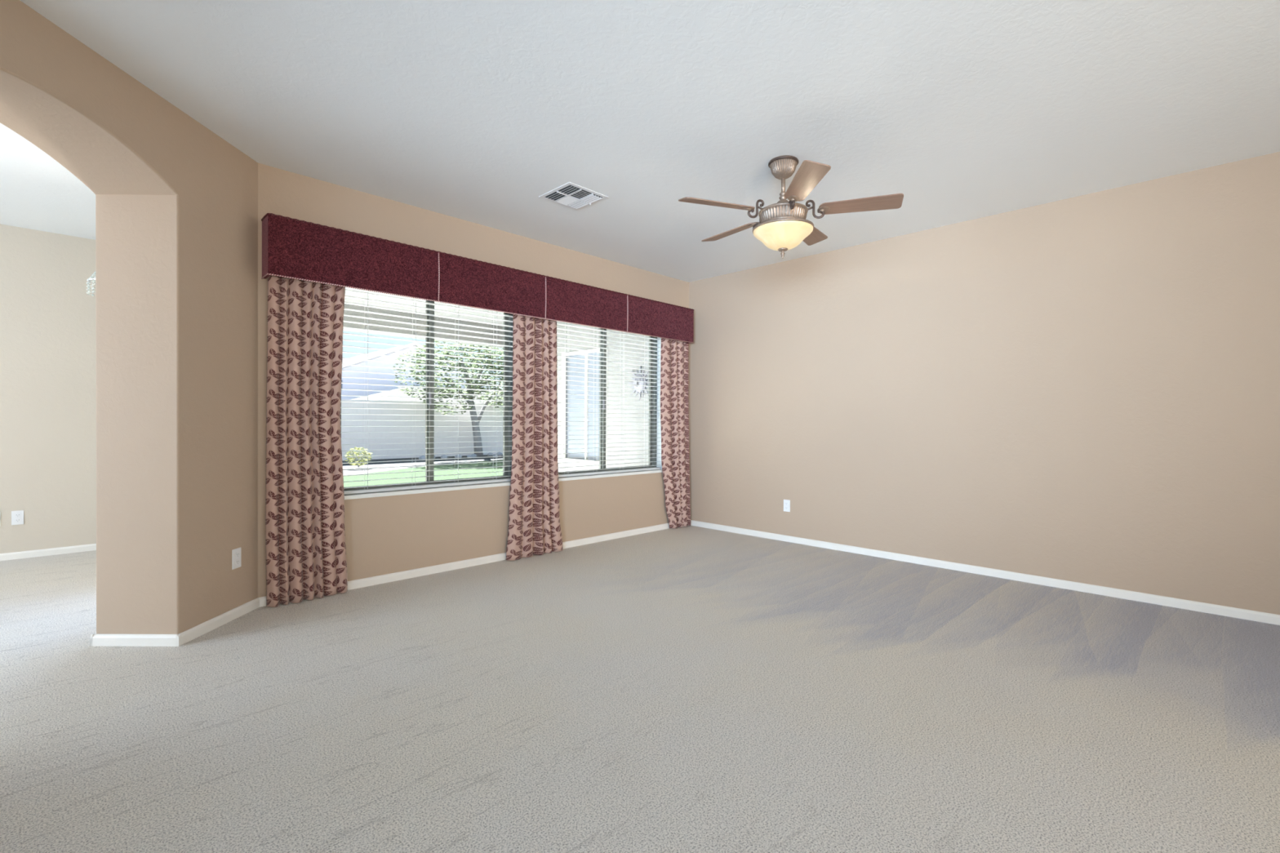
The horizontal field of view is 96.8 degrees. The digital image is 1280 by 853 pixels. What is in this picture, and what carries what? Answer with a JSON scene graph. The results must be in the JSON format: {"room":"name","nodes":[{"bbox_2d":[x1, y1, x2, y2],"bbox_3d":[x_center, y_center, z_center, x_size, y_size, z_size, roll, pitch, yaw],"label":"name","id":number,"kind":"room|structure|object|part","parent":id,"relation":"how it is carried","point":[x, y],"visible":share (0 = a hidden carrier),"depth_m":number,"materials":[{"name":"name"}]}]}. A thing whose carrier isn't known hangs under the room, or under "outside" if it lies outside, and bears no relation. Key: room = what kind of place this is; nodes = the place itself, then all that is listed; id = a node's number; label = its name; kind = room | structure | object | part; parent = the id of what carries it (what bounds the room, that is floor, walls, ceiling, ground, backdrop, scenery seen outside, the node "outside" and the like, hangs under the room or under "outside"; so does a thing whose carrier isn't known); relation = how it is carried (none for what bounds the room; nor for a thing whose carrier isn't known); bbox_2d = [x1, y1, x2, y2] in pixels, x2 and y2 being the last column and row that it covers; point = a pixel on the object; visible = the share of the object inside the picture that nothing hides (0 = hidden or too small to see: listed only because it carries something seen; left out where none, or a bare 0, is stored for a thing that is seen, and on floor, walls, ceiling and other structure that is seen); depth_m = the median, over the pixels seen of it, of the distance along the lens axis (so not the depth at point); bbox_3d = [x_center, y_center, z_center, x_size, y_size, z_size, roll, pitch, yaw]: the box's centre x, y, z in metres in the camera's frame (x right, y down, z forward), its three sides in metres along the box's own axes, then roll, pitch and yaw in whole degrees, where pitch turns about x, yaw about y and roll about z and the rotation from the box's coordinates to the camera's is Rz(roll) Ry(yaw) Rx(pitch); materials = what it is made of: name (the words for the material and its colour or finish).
{"room":"empty living room","nodes":[
{"label":"empty living room","id":0,"kind":"room"},
{"bbox_2d":[0,223,96,553],"bbox_3d":[-6.200,-0.275,3.765,0.194,2.740,4.700,1,1,45],"label":"wall","id":1,"kind":"structure","parent":0,"point":[48,339],"depth_m":4.81,"materials":[{"name":"beige paint"}]},
{"bbox_2d":[11,510,23,524],"bbox_3d":[-5.142,0.754,4.696,0.009,0.115,0.070,1,1,45],"label":"wall outlet","id":2,"kind":"object","parent":1,"relation":"attached to","point":[17,517],"visible":1,"depth_m":4.69,"materials":[{"name":"white plastic"}]},
{"bbox_2d":[0,543,96,560],"bbox_3d":[-6.185,1.067,3.647,0.015,0.057,4.550,1,1,45],"label":"baseboard","id":3,"kind":"structure","parent":1,"relation":"attached to","point":[46,552],"depth_m":4.81,"materials":[{"name":"white paint"}]},
{"bbox_2d":[0,0,257,634],"bbox_3d":[-2.568,-0.246,2.209,0.424,2.740,2.600,0,0,0],"label":"wall","id":4,"kind":"structure","parent":0,"point":[176,203],"depth_m":2.91,"materials":[{"name":"beige paint"}]},
{"bbox_2d":[89,633,95,645],"bbox_3d":[-2.797,1.088,3.206,0.015,0.057,0.623,0,0,0],"label":"baseboard","id":5,"kind":"structure","parent":4,"relation":"attached to","point":[92,635],"depth_m":2.89,"materials":[{"name":"white paint"}]},
{"bbox_2d":[89,633,181,646],"bbox_3d":[-2.576,1.091,2.902,0.452,0.057,0.015,0,0,0],"label":"baseboard","id":6,"kind":"structure","parent":4,"relation":"attached to","point":[98,639],"depth_m":2.90,"materials":[{"name":"white paint"}]},
{"bbox_2d":[175,597,259,646],"bbox_3d":[-2.358,1.090,3.207,0.015,0.057,0.623,0,0,0],"label":"baseboard","id":7,"kind":"structure","parent":4,"relation":"attached to","point":[211,624],"depth_m":3.16,"materials":[{"name":"white paint"}]},
{"bbox_2d":[231,547,240,569],"bbox_3d":[-2.360,0.773,3.328,0.009,0.115,0.070,0,0,0],"label":"wall outlet","id":8,"kind":"object","parent":4,"relation":"attached to","point":[236,553],"visible":1,"depth_m":3.32,"materials":[{"name":"white plastic"}]},
{"bbox_2d":[257,163,688,597],"bbox_3d":[-1.039,-0.257,4.979,0.200,2.740,4.300,1,1,45],"label":"wall","id":9,"kind":"structure","parent":0,"point":[391,534],"depth_m":4.34,"materials":[{"name":"beige paint"}]},
{"bbox_2d":[340,300,512,490],"bbox_3d":[-1.628,-0.326,4.432,0.065,1.600,1.475,1,1,45],"label":"window","id":10,"kind":"structure","parent":9,"relation":"in","point":[507,420],"depth_m":4.43,"materials":[{"name":"brown metal"}]},
{"bbox_3d":[-1.859,-0.314,4.182,0.024,1.533,0.704,1,1,45],"label":"sliding sash","id":11,"kind":"part","parent":10,"relation":"part of","materials":[{"name":"clear glass"}]},
{"bbox_2d":[340,289,512,494],"bbox_3d":[-1.565,-0.326,4.370,0.073,1.580,1.427,1,1,45],"label":"window blind","id":12,"kind":"object","parent":10,"relation":"attached to","point":[406,487],"visible":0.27,"depth_m":4.30,"materials":[{"name":"white plastic"}]},
{"bbox_3d":[-1.927,-0.320,4.014,0.060,1.550,0.014,1,1,45],"label":"ladder cord","id":13,"kind":"part","parent":12,"relation":"part of","materials":[{"name":"white fabric"}]},
{"bbox_3d":[-1.686,-0.320,4.257,0.060,1.550,0.014,1,1,45],"label":"ladder cord","id":14,"kind":"part","parent":12,"relation":"part of","materials":[{"name":"white fabric"}]},
{"bbox_3d":[-1.573,0.454,4.379,0.052,0.020,1.427,1,1,45],"label":"rail","id":15,"kind":"part","parent":12,"relation":"part of","materials":[{"name":"white plastic"}]},
{"bbox_3d":[-1.444,-0.321,4.500,0.060,1.550,0.014,1,1,45],"label":"ladder cord","id":16,"kind":"part","parent":12,"relation":"part of","materials":[{"name":"white fabric"}]},
{"bbox_3d":[-1.203,-0.321,4.743,0.060,1.550,0.014,1,1,45],"label":"ladder cord","id":17,"kind":"part","parent":12,"relation":"part of","materials":[{"name":"white fabric"}]},
{"bbox_3d":[-1.407,-0.315,4.679,0.024,1.533,0.724,1,1,45],"label":"fixed sash","id":18,"kind":"part","parent":10,"relation":"part of","materials":[{"name":"brown metal"}]},
{"bbox_2d":[344,480,511,499],"bbox_3d":[-1.570,0.483,4.377,0.119,0.026,1.483,1,1,45],"label":"trim","id":19,"kind":"structure","parent":9,"relation":"attached to","point":[358,495],"depth_m":4.26,"materials":[{"name":"white paint"}]},
{"bbox_2d":[342,287,568,348],"bbox_3d":[-2.246,-1.427,6.318,3.420,0.450,4.500,1,1,45],"label":"roof","id":20,"kind":"structure","parent":9,"relation":"attached to","point":[348,294],"depth_m":7.44,"materials":[{"name":"paint"}]},
{"bbox_2d":[258,523,669,607],"bbox_3d":[-0.907,1.085,4.975,0.015,0.057,4.123,1,1,45],"label":"baseboard","id":21,"kind":"structure","parent":9,"relation":"attached to","point":[352,584],"depth_m":4.46,"materials":[{"name":"white paint"}]},
{"bbox_2d":[261,213,693,343],"bbox_3d":[-0.874,-1.101,4.876,0.162,0.372,4.011,1,1,45],"label":"valance","id":22,"kind":"object","parent":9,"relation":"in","point":[292,248],"depth_m":4.22,"materials":[{"name":"red fabric"}]},
{"bbox_2d":[265,275,347,607],"bbox_3d":[-2.125,0.040,3.655,0.072,2.146,0.476,1,1,45],"label":"curtain","id":23,"kind":"object","parent":22,"relation":"hanging from","point":[305,534],"visible":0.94,"depth_m":3.63,"materials":[{"name":"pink fabric"}]},
{"bbox_3d":[-1.474,-1.096,4.164,0.008,0.356,0.012,1,1,45],"label":"seam cord","id":24,"kind":"part","parent":22,"relation":"part of","materials":[{"name":"beige fabric"}]},
{"bbox_3d":[-0.874,-0.919,4.878,0.158,0.008,4.006,1,1,45],"label":"cord","id":25,"kind":"part","parent":22,"relation":"part of","materials":[{"name":"beige fabric"}]},
{"bbox_2d":[506,314,563,560],"bbox_3d":[-0.886,0.037,4.905,0.077,2.146,0.592,1,1,45],"label":"curtain","id":26,"kind":"object","parent":22,"relation":"hanging from","point":[534,518],"visible":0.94,"depth_m":4.88,"materials":[{"name":"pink fabric"}]},
{"bbox_3d":[-0.803,-1.097,4.839,0.008,0.356,0.012,1,1,45],"label":"seam cord","id":27,"kind":"part","parent":22,"relation":"part of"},
{"bbox_3d":[-0.121,-1.098,5.525,0.008,0.356,0.012,1,1,45],"label":"seam cord","id":28,"kind":"part","parent":22,"relation":"part of","materials":[{"name":"beige fabric"}]},
{"bbox_2d":[660,337,690,528],"bbox_3d":[0.395,0.034,6.191,0.081,2.144,0.472,1,1,45],"label":"curtain","id":29,"kind":"object","parent":22,"relation":"hanging from","point":[674,407],"visible":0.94,"depth_m":6.16,"materials":[{"name":"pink fabric"}]},
{"bbox_2d":[558,328,657,474],"bbox_3d":[-0.364,-0.329,5.703,0.065,1.600,1.520,1,1,45],"label":"window","id":30,"kind":"structure","parent":9,"relation":"in","point":[652,422],"depth_m":5.94,"materials":[{"name":"brown metal"}]},
{"bbox_3d":[-0.603,-0.317,5.445,0.024,1.533,0.727,1,1,45],"label":"sliding sash","id":31,"kind":"part","parent":30,"relation":"part of","materials":[{"name":"clear glass"}]},
{"bbox_2d":[556,323,661,477],"bbox_3d":[-0.301,-0.328,5.641,0.073,1.580,1.472,1,1,45],"label":"window blind","id":32,"kind":"object","parent":30,"relation":"attached to","point":[597,330],"visible":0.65,"depth_m":5.61,"materials":[{"name":"white plastic"}]},
{"bbox_3d":[-0.675,-0.322,5.274,0.060,1.550,0.014,1,1,45],"label":"ladder cord","id":33,"kind":"part","parent":32,"relation":"part of","materials":[{"name":"white fabric"}]},
{"bbox_3d":[-0.426,-0.323,5.524,0.060,1.550,0.014,1,1,45],"label":"ladder cord","id":34,"kind":"part","parent":32,"relation":"part of","materials":[{"name":"white fabric"}]},
{"bbox_3d":[-0.309,0.452,5.650,0.052,0.020,1.472,1,1,45],"label":"rail","id":35,"kind":"part","parent":32,"relation":"part of","materials":[{"name":"white plastic"}]},
{"bbox_3d":[-0.176,-0.323,5.775,0.060,1.550,0.014,1,1,45],"label":"ladder cord","id":36,"kind":"part","parent":32,"relation":"part of","materials":[{"name":"white fabric"}]},
{"bbox_3d":[0.073,-0.324,6.025,0.060,1.550,0.014,1,1,45],"label":"ladder cord","id":37,"kind":"part","parent":32,"relation":"part of","materials":[{"name":"white fabric"}]},
{"bbox_3d":[0.207,-0.591,6.106,0.013,0.975,0.014,1,1,45],"label":"lift cord","id":38,"kind":"part","parent":32,"relation":"part of","materials":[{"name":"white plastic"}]},
{"bbox_3d":[-0.135,-0.318,5.958,0.024,1.533,0.747,1,1,45],"label":"fixed sash","id":39,"kind":"part","parent":30,"relation":"part of","materials":[{"name":"clear glass"}]},
{"bbox_2d":[558,469,662,481],"bbox_3d":[-0.306,0.481,5.647,0.119,0.026,1.528,1,1,45],"label":"trim","id":40,"kind":"structure","parent":9,"relation":"attached to","point":[653,471],"depth_m":5.58,"materials":[{"name":"white paint"}]},
{"bbox_2d":[656,337,662,469],"bbox_3d":[-0.307,-0.328,5.646,0.106,1.600,1.520,1,1,45],"label":"trim","id":41,"kind":"structure","parent":9,"relation":"attached to","point":[659,427],"depth_m":6.20,"materials":[{"name":"white paint"}]},
{"bbox_2d":[556,324,559,471],"bbox_3d":[-1.438,-0.406,8.887,0.960,3.220,0.280,1,1,45],"label":"pier","id":42,"kind":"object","parent":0,"point":[557,326],"depth_m":8.46,"materials":[{"name":"paint"}]},
{"bbox_2d":[559,323,648,471],"bbox_3d":[-0.236,-0.392,7.671,2.460,3.220,0.250,1,1,45],"label":"wall","id":43,"kind":"structure","parent":0,"point":[637,424],"depth_m":7.52,"materials":[{"name":"paint"}]},
{"bbox_2d":[566,352,599,460],"bbox_3d":[-0.737,-0.282,8.119,0.960,1.550,0.040,1,1,45],"label":"window","id":44,"kind":"structure","parent":43,"relation":"in","point":[575,416],"depth_m":8.20,"materials":[{"name":"white glass"}]},
{"bbox_2d":[560,346,607,464],"bbox_3d":[-0.779,-0.282,8.077,1.000,1.590,0.080,1,1,45],"label":"trim","id":45,"kind":"structure","parent":43,"relation":"attached to","point":[563,368],"depth_m":8.10,"materials":[{"name":"white paint"}]},
{"bbox_2d":[628,365,648,400],"bbox_3d":[-0.019,-0.557,7.220,0.449,0.449,0.083,1,1,45],"label":"wall ornament","id":46,"kind":"object","parent":43,"relation":"attached to","point":[646,372],"visible":0.73,"depth_m":7.20,"materials":[{"name":"metal"}]},
{"bbox_2d":[0,525,1279,852],"bbox_3d":[-0.612,1.201,1.242,11.700,0.120,9.400,1,1,45],"label":"floor","id":47,"kind":"structure","parent":0,"point":[689,689],"depth_m":2.23,"materials":[{"name":"beige carpet"}]},
{"bbox_2d":[0,0,1279,282],"bbox_3d":[-0.597,-1.674,1.222,11.700,0.150,9.400,1,1,45],"label":"ceiling","id":48,"kind":"structure","parent":0,"point":[474,111],"depth_m":2.82,"materials":[{"name":"white paint"}]},
{"bbox_2d":[86,271,95,296],"bbox_3d":[-3.728,-1.277,4.038,0.295,0.715,0.296,1,1,45],"label":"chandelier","id":49,"kind":"object","parent":48,"relation":"hanging from","point":[88,289],"visible":0.12,"depth_m":3.93,"materials":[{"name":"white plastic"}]},
{"bbox_2d":[538,182,608,210],"bbox_3d":[-0.467,-1.607,4.002,0.349,0.022,0.349,1,1,45],"label":"ceiling vent","id":50,"kind":"object","parent":48,"relation":"in","point":[571,195],"visible":1,"depth_m":3.99,"materials":[{"name":"white plastic"}]},
{"bbox_2d":[678,155,903,258],"bbox_3d":[0.868,-1.318,3.486,1.280,0.578,1.282,1,1,45],"label":"ceiling fan","id":51,"kind":"object","parent":48,"relation":"hanging from","point":[783,225],"visible":1,"depth_m":3.34,"materials":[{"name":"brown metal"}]},
{"bbox_3d":[0.456,-1.298,3.315,0.460,0.006,0.142,0,13,-18],"label":"blade","id":52,"kind":"part","parent":51,"relation":"part of","materials":[{"name":"brown wood"}]},
{"bbox_3d":[0.611,-1.301,3.803,0.142,0.006,0.460,-16,10,-35],"label":"blade","id":53,"kind":"part","parent":51,"relation":"part of","materials":[{"name":"brown wood"}]},
{"bbox_3d":[0.645,-1.290,3.380,0.072,0.022,0.060,0,13,-18],"label":"mounting plate","id":54,"kind":"part","parent":51,"relation":"part of","materials":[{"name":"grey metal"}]},
{"bbox_3d":[0.868,-1.139,3.454,0.354,0.123,0.354,1,1,45],"label":"lamp shade","id":55,"kind":"part","parent":51,"relation":"part of","materials":[{"name":"beige glass"}]},
{"bbox_3d":[0.869,-1.288,3.218,0.060,0.022,0.072,13,0,-1],"label":"mounting plate","id":56,"kind":"part","parent":51,"relation":"part of","materials":[{"name":"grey metal"}]},
{"bbox_3d":[0.872,-1.294,3.018,0.142,0.006,0.460,13,0,-1],"label":"blade","id":57,"kind":"part","parent":51,"relation":"part of","materials":[{"name":"brown wood"}]},
{"bbox_3d":[1.122,-1.298,3.807,0.142,0.006,0.460,-15,-9,35],"label":"blade","id":58,"kind":"part","parent":51,"relation":"part of","materials":[{"name":"brown wood"}]},
{"bbox_3d":[1.092,-1.288,3.381,0.072,0.022,0.060,0,-13,18],"label":"mounting plate","id":59,"kind":"part","parent":51,"relation":"part of","materials":[{"name":"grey metal"}]},
{"bbox_3d":[1.284,-1.294,3.322,0.460,0.006,0.142,0,-13,18],"label":"blade","id":60,"kind":"part","parent":51,"relation":"part of","materials":[{"name":"brown wood"}]},
{"bbox_2d":[688,151,1279,614],"bbox_3d":[3.632,-0.223,3.507,8.900,2.740,0.200,1,1,45],"label":"wall","id":61,"kind":"structure","parent":0,"point":[1083,388],"depth_m":4.13,"materials":[{"name":"beige paint"}]},
{"bbox_2d":[783,499,790,511],"bbox_3d":[1.431,0.774,5.550,0.070,0.115,0.009,1,1,45],"label":"wall outlet","id":62,"kind":"object","parent":61,"relation":"attached to","point":[786,502],"visible":1,"depth_m":5.54,"materials":[{"name":"white plastic"}]},
{"bbox_2d":[690,520,1279,625],"bbox_3d":[3.549,1.118,3.440,8.500,0.057,0.015,1,1,45],"label":"baseboard","id":63,"kind":"structure","parent":61,"relation":"attached to","point":[1244,614],"depth_m":4.13,"materials":[{"name":"white paint"}]},
{"label":"outside","id":64,"kind":"structure","parent":0,"visible":0},
{"bbox_2d":[342,453,502,475],"bbox_3d":[-16.570,1.079,31.923,59.800,0.180,36.000,1,1,45],"label":"ground","id":65,"kind":"structure","parent":64,"point":[376,464],"depth_m":17.56,"materials":[{"name":"grey concrete"}]},
{"bbox_2d":[344,447,372,467],"bbox_3d":[-7.724,0.843,15.579,0.650,0.572,0.741,1,1,45],"label":"shrub","id":66,"kind":"object","parent":65,"relation":"on","point":[350,459],"visible":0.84,"depth_m":15.49,"materials":[{"name":"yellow plant"}]},
{"bbox_2d":[341,399,502,460],"bbox_3d":[-7.202,0.150,21.193,0.260,2.080,30.000,1,1,45],"label":"wall","id":67,"kind":"structure","parent":65,"relation":"on","point":[416,437],"depth_m":20.11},
{"bbox_2d":[341,342,502,399],"bbox_3d":[-16.632,-2.035,36.915,9.620,5.940,14.200,1,1,45],"label":"neighbor house","id":68,"kind":"structure","parent":65,"relation":"on","point":[350,386],"depth_m":32.29,"materials":[{"name":"paint"}]},
{"bbox_2d":[418,455,425,459],"bbox_3d":[-7.242,1.054,18.955,0.250,0.184,0.256,0,0,-3],"label":"rock","id":69,"kind":"object","parent":65,"relation":"on","point":[422,457],"visible":0.55,"depth_m":18.87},
{"bbox_2d":[343,459,502,487],"bbox_3d":[-3.776,1.160,14.262,9.250,0.030,21.000,1,1,45],"label":"lawn","id":70,"kind":"structure","parent":65,"relation":"on","point":[358,477],"depth_m":13.56,"materials":[{"name":"green plant"}]},
{"bbox_2d":[350,386,502,404],"bbox_3d":[-9.628,-0.459,30.234,6.200,2.950,11.000,1,1,45],"label":"outbuilding","id":71,"kind":"structure","parent":65,"relation":"on","point":[383,393],"depth_m":26.89,"materials":[{"name":"paint"}]},
{"bbox_2d":[440,454,447,458],"bbox_3d":[-6.760,1.063,19.610,0.225,0.173,0.220,0,0,-12],"label":"rock","id":72,"kind":"object","parent":65,"relation":"on","point":[444,456],"visible":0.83,"depth_m":19.53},
{"bbox_2d":[392,340,503,456],"bbox_3d":[-6.150,-1.299,20.540,2.533,4.826,5.591,1,1,45],"label":"tree","id":73,"kind":"object","parent":65,"relation":"on","point":[475,424],"visible":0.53,"depth_m":20.24,"materials":[{"name":"green plant"}]}
]}

